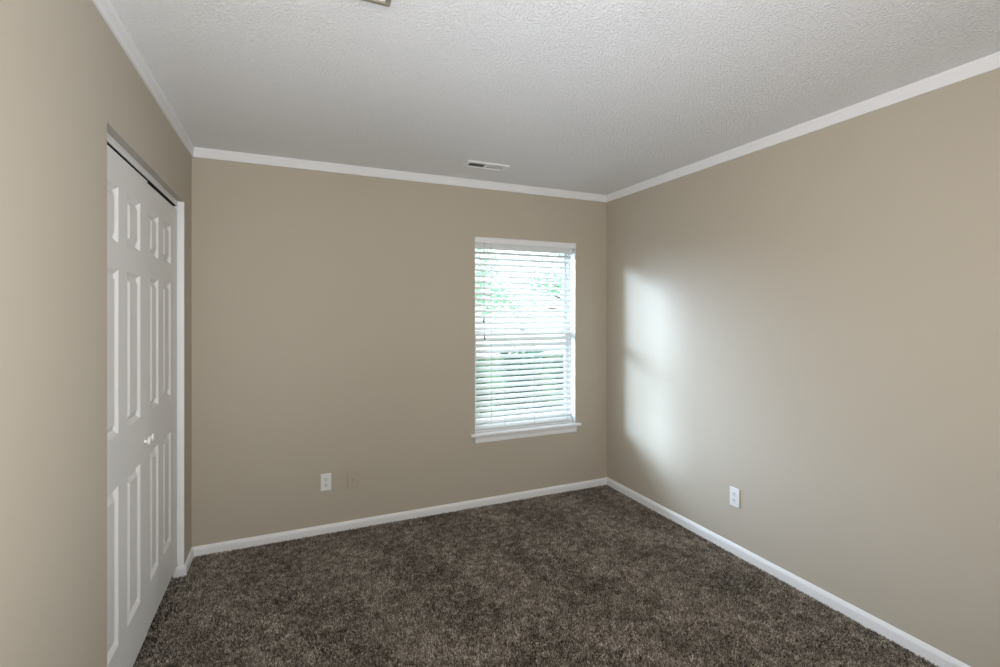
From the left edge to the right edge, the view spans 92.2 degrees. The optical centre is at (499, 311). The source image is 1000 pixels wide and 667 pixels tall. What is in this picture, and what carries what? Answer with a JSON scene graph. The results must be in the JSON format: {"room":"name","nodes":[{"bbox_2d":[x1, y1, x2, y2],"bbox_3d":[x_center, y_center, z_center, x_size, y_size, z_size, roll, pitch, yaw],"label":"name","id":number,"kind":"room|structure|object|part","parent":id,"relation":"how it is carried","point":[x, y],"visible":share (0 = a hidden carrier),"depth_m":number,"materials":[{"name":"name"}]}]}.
{"room":"empty bedroom","nodes":[
{"label":"empty bedroom","id":0,"kind":"room"},
{"bbox_2d":[0,0,191,666],"bbox_3d":[-1.104,0.247,1.048,0.110,2.454,3.950,0,0,-24],"label":"wall","id":1,"kind":"structure","parent":0,"point":[65,75],"depth_m":1.23,"materials":[{"name":"beige paint"}]},
{"bbox_2d":[107,145,151,666],"bbox_3d":[-1.418,0.418,1.813,0.058,1.964,0.602,0,0,-24],"label":"door","id":2,"kind":"structure","parent":1,"relation":"in","point":[127,441],"depth_m":1.81,"materials":[{"name":"white paint"}]},
{"bbox_3d":[-1.348,-0.346,1.652,0.012,0.163,0.137,0,0,-24],"label":"raised panel","id":3,"kind":"part","parent":2,"relation":"part of","materials":[{"name":"white paint"}]},
{"bbox_3d":[-1.348,0.147,1.652,0.012,0.550,0.137,0,0,-24],"label":"raised panel","id":4,"kind":"part","parent":2,"relation":"part of","materials":[{"name":"white paint"}]},
{"bbox_3d":[-1.348,0.918,1.652,0.012,0.535,0.137,0,0,-24],"label":"raised panel","id":5,"kind":"part","parent":2,"relation":"part of","materials":[{"name":"white paint"}]},
{"bbox_3d":[-1.460,-0.346,1.907,0.012,0.163,0.136,0,0,-24],"label":"raised panel","id":6,"kind":"part","parent":2,"relation":"part of","materials":[{"name":"white paint"}]},
{"bbox_3d":[-1.460,0.147,1.907,0.012,0.550,0.136,0,0,-24],"label":"raised panel","id":7,"kind":"part","parent":2,"relation":"part of","materials":[{"name":"white paint"}]},
{"bbox_3d":[-1.460,0.918,1.907,0.012,0.535,0.136,0,0,-24],"label":"raised panel","id":8,"kind":"part","parent":2,"relation":"part of","materials":[{"name":"white paint"}]},
{"bbox_3d":[-1.504,0.555,2.054,0.023,0.034,0.034,0,0,-24],"label":"knob","id":9,"kind":"part","parent":2,"relation":"part of","materials":[{"name":"white metal"}]},
{"bbox_2d":[92,0,193,156],"bbox_3d":[-1.046,-0.951,1.073,0.016,0.058,3.950,0,0,-24],"label":"trim","id":10,"kind":"structure","parent":1,"relation":"attached to","point":[105,7],"depth_m":1.84,"materials":[{"name":"white paint"}]},
{"bbox_2d":[107,122,183,565],"bbox_3d":[-1.558,0.431,2.090,0.106,2.086,1.241,0,0,-24],"label":"trim","id":11,"kind":"structure","parent":1,"relation":"attached to","point":[115,140],"depth_m":2.66,"materials":[{"name":"white paint"}]},
{"bbox_2d":[147,183,176,631],"bbox_3d":[-1.666,0.422,2.373,0.058,1.962,0.615,0,0,-24],"label":"door","id":12,"kind":"structure","parent":1,"relation":"in","point":[161,215],"depth_m":2.33,"materials":[{"name":"white paint"}]},
{"bbox_3d":[-1.535,0.555,2.117,0.023,0.034,0.034,0,0,-24],"label":"knob","id":13,"kind":"part","parent":12,"relation":"part of","materials":[{"name":"white metal"}]},
{"bbox_3d":[-1.595,-0.346,2.207,0.012,0.163,0.110,0,0,-24],"label":"raised panel","id":14,"kind":"part","parent":12,"relation":"part of","materials":[{"name":"white paint"}]},
{"bbox_3d":[-1.595,0.147,2.207,0.012,0.550,0.110,0,0,-24],"label":"raised panel","id":15,"kind":"part","parent":12,"relation":"part of","materials":[{"name":"white paint"}]},
{"bbox_3d":[-1.595,0.918,2.207,0.012,0.535,0.110,0,0,-24],"label":"raised panel","id":16,"kind":"part","parent":12,"relation":"part of","materials":[{"name":"white paint"}]},
{"bbox_3d":[-1.696,-0.346,2.437,0.012,0.163,0.124,0,0,-24],"label":"raised panel","id":17,"kind":"part","parent":12,"relation":"part of","materials":[{"name":"white paint"}]},
{"bbox_3d":[-1.696,0.147,2.437,0.012,0.550,0.124,0,0,-24],"label":"raised panel","id":18,"kind":"part","parent":12,"relation":"part of","materials":[{"name":"white paint"}]},
{"bbox_3d":[-1.696,0.918,2.437,0.012,0.535,0.124,0,0,-24],"label":"raised panel","id":19,"kind":"part","parent":12,"relation":"part of","materials":[{"name":"white paint"}]},
{"bbox_2d":[173,547,193,577],"bbox_3d":[-1.816,1.443,2.765,0.063,0.062,0.233,0,0,-24],"label":"baseboard","id":20,"kind":"structure","parent":1,"relation":"attached to","point":[180,571],"depth_m":2.67,"materials":[{"name":"white paint"}]},
{"bbox_2d":[192,157,606,546],"bbox_3d":[-0.782,0.247,3.422,3.906,2.454,0.140,0,0,-24],"label":"wall","id":21,"kind":"structure","parent":0,"point":[333,314],"depth_m":3.26,"materials":[{"name":"beige paint"}]},
{"bbox_2d":[321,473,330,490],"bbox_3d":[-1.150,1.130,3.179,0.067,0.112,0.009,0,0,-24],"label":"wall outlet","id":22,"kind":"object","parent":21,"relation":"attached to","point":[325,478],"visible":1,"depth_m":3.18,"materials":[{"name":"white plastic"}]},
{"bbox_2d":[347,470,358,488],"bbox_3d":[-0.992,1.137,3.245,0.074,0.117,0.016,0,0,-24],"label":"cable plate","id":23,"kind":"object","parent":21,"relation":"attached to","point":[352,476],"visible":1,"depth_m":3.24,"materials":[{"name":"beige paint"}]},
{"bbox_2d":[192,477,606,556],"bbox_3d":[-0.467,1.443,3.476,3.006,0.062,0.013,0,0,-24],"label":"baseboard","id":24,"kind":"structure","parent":21,"relation":"attached to","point":[296,534],"depth_m":3.32,"materials":[{"name":"white paint"}]},
{"bbox_2d":[193,147,606,202],"bbox_3d":[-0.467,-0.951,3.475,3.006,0.058,0.016,0,0,-24],"label":"trim","id":25,"kind":"structure","parent":21,"relation":"attached to","point":[206,153],"depth_m":3.32,"materials":[{"name":"white paint"}]},
{"bbox_2d":[471,248,581,443],"bbox_3d":[0.195,0.217,3.830,0.960,1.552,0.173,0,0,-24],"label":"window","id":26,"kind":"structure","parent":21,"relation":"in","point":[534,431],"depth_m":3.96,"materials":[{"name":"white paint"}]},
{"bbox_3d":[0.176,0.518,3.876,0.840,0.729,0.021,0,0,-24],"label":"sash","id":27,"kind":"part","parent":26,"relation":"part of","materials":[{"name":"white plastic"}]},
{"bbox_2d":[475,237,575,432],"bbox_3d":[0.203,0.180,3.814,0.884,1.475,0.081,0,0,-24],"label":"window blind","id":28,"kind":"object","parent":26,"relation":"attached to","point":[484,243],"visible":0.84,"depth_m":3.81,"materials":[{"name":"white paint"}]},
{"bbox_3d":[-0.117,-0.165,3.646,0.002,0.700,0.002,0,0,-24],"label":"lift cord","id":29,"kind":"part","parent":28,"relation":"part of","materials":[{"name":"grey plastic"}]},
{"bbox_3d":[0.195,0.911,3.821,0.860,0.014,0.050,0,0,-24],"label":"rail","id":30,"kind":"part","parent":28,"relation":"part of","materials":[{"name":"white plastic"}]},
{"bbox_3d":[0.264,0.200,3.852,0.002,1.390,0.054,0,0,-24],"label":"ladder cord","id":31,"kind":"part","parent":28,"relation":"part of","materials":[{"name":"white fabric"}]},
{"bbox_3d":[0.167,-0.161,3.897,0.840,0.714,0.020,0,0,-24],"label":"sash","id":32,"kind":"part","parent":26,"relation":"part of","materials":[{"name":"clear glass"}]},
{"bbox_3d":[0.171,0.182,3.886,0.878,1.472,0.050,0,0,-24],"label":"frame","id":33,"kind":"part","parent":26,"relation":"part of","materials":[{"name":"white plastic"}]},
{"bbox_2d":[133,485,937,666],"bbox_3d":[0.039,1.527,1.549,3.906,0.106,4.230,0,0,-24],"label":"floor","id":34,"kind":"structure","parent":0,"point":[592,576],"depth_m":2.41,"materials":[{"name":"brown carpet"}]},
{"bbox_2d":[109,0,999,194],"bbox_3d":[0.039,-1.040,1.549,3.906,0.120,4.230,0,0,-24],"label":"ceiling","id":35,"kind":"structure","parent":0,"point":[603,97],"depth_m":1.98,"materials":[{"name":"white paint"}]},
{"bbox_2d":[362,0,390,6],"bbox_3d":[-0.442,-0.969,1.281,0.360,0.022,0.360,0,0,-24],"label":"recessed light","id":36,"kind":"object","parent":35,"relation":"in","point":[386,3],"visible":1,"depth_m":1.49,"materials":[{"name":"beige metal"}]},
{"bbox_2d":[461,160,509,171],"bbox_3d":[-0.099,-0.975,3.239,0.300,0.009,0.136,0,0,-24],"label":"ceiling vent","id":37,"kind":"object","parent":35,"relation":"in","point":[469,163],"visible":1,"depth_m":3.23,"materials":[{"name":"white metal"}]},
{"bbox_2d":[607,68,999,666],"bbox_3d":[1.792,0.247,2.240,0.140,2.454,4.090,0,0,-24],"label":"wall","id":38,"kind":"structure","parent":0,"point":[807,326],"depth_m":2.36,"materials":[{"name":"beige paint"}]},
{"bbox_2d":[730,486,739,507],"bbox_3d":[1.418,1.124,2.908,0.009,0.112,0.067,0,0,-24],"label":"wall outlet","id":39,"kind":"object","parent":38,"relation":"attached to","point":[734,492],"visible":1,"depth_m":2.90,"materials":[{"name":"white plastic"}]},
{"bbox_2d":[606,477,970,666],"bbox_3d":[1.693,1.440,2.274,0.013,0.068,3.950,0,0,-24],"label":"baseboard","id":40,"kind":"structure","parent":38,"relation":"attached to","point":[920,648],"depth_m":2.48,"materials":[{"name":"white paint"}]},
{"bbox_2d":[606,51,999,201],"bbox_3d":[1.692,-0.951,2.273,0.016,0.058,3.950,0,0,-24],"label":"trim","id":41,"kind":"structure","parent":38,"relation":"attached to","point":[991,62],"depth_m":2.35,"materials":[{"name":"white paint"}]},
{"label":"outside","id":42,"kind":"structure","parent":0,"visible":0},
{"bbox_2d":[476,356,563,418],"bbox_3d":[-2.485,2.010,35.488,65.000,0.200,59.750,0,0,-24],"label":"lawn","id":43,"kind":"structure","parent":42,"point":[548,356],"depth_m":12.86,"materials":[{"name":"green plant"}]},
{"bbox_2d":[476,355,487,418],"bbox_3d":[-0.606,1.287,7.097,0.942,1.256,0.840,0,0,12],"label":"shrub","id":44,"kind":"object","parent":43,"relation":"on","point":[476,355],"visible":0.02,"depth_m":7.08,"materials":[{"name":"green plant"}]},
{"bbox_2d":[476,360,491,412],"bbox_3d":[-0.658,1.316,8.591,1.082,1.208,0.981,0,0,-24],"label":"shrub","id":45,"kind":"object","parent":43,"relation":"on","point":[478,360],"visible":0.02,"depth_m":8.52,"materials":[{"name":"green plant"}]},
{"bbox_2d":[475,249,520,319],"bbox_3d":[-1.323,-0.364,10.996,3.525,4.552,3.237,0,0,31],"label":"tree","id":46,"kind":"object","parent":43,"relation":"on","point":[486,261],"visible":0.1,"depth_m":10.91,"materials":[{"name":"green plant"}]},
{"bbox_2d":[498,347,537,409],"bbox_3d":[0.443,1.288,9.053,0.876,1.255,1.070,0,0,-24],"label":"shrub","id":47,"kind":"object","parent":43,"relation":"on","point":[514,347],"visible":0.08,"depth_m":9.02,"materials":[{"name":"green plant"}]},
{"bbox_2d":[475,312,563,354],"bbox_3d":[-0.788,0.935,19.778,13.600,1.950,0.132,0,0,-24],"label":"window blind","id":48,"kind":"object","parent":43,"relation":"on","point":[545,313],"visible":0.02,"depth_m":20.38,"materials":[{"name":"white plastic"}]},
{"bbox_2d":[495,351,557,416],"bbox_3d":[0.403,1.257,7.627,0.982,1.326,1.034,0,0,39],"label":"shrub","id":49,"kind":"object","parent":43,"relation":"on","point":[535,351],"visible":0.18,"depth_m":7.55,"materials":[{"name":"green plant"}]},
{"bbox_2d":[508,253,561,324],"bbox_3d":[1.955,-0.226,12.632,2.919,4.278,3.615,0,0,-24],"label":"tree","id":50,"kind":"object","parent":43,"relation":"on","point":[557,259],"visible":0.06,"depth_m":12.58,"materials":[{"name":"green plant"}]},
{"bbox_2d":[550,357,563,389],"bbox_3d":[1.415,1.235,9.597,0.922,1.364,1.062,0,0,-24],"label":"shrub","id":51,"kind":"object","parent":43,"relation":"on","point":[559,357],"visible":0.02,"depth_m":9.60,"materials":[{"name":"green plant"}]}
]}

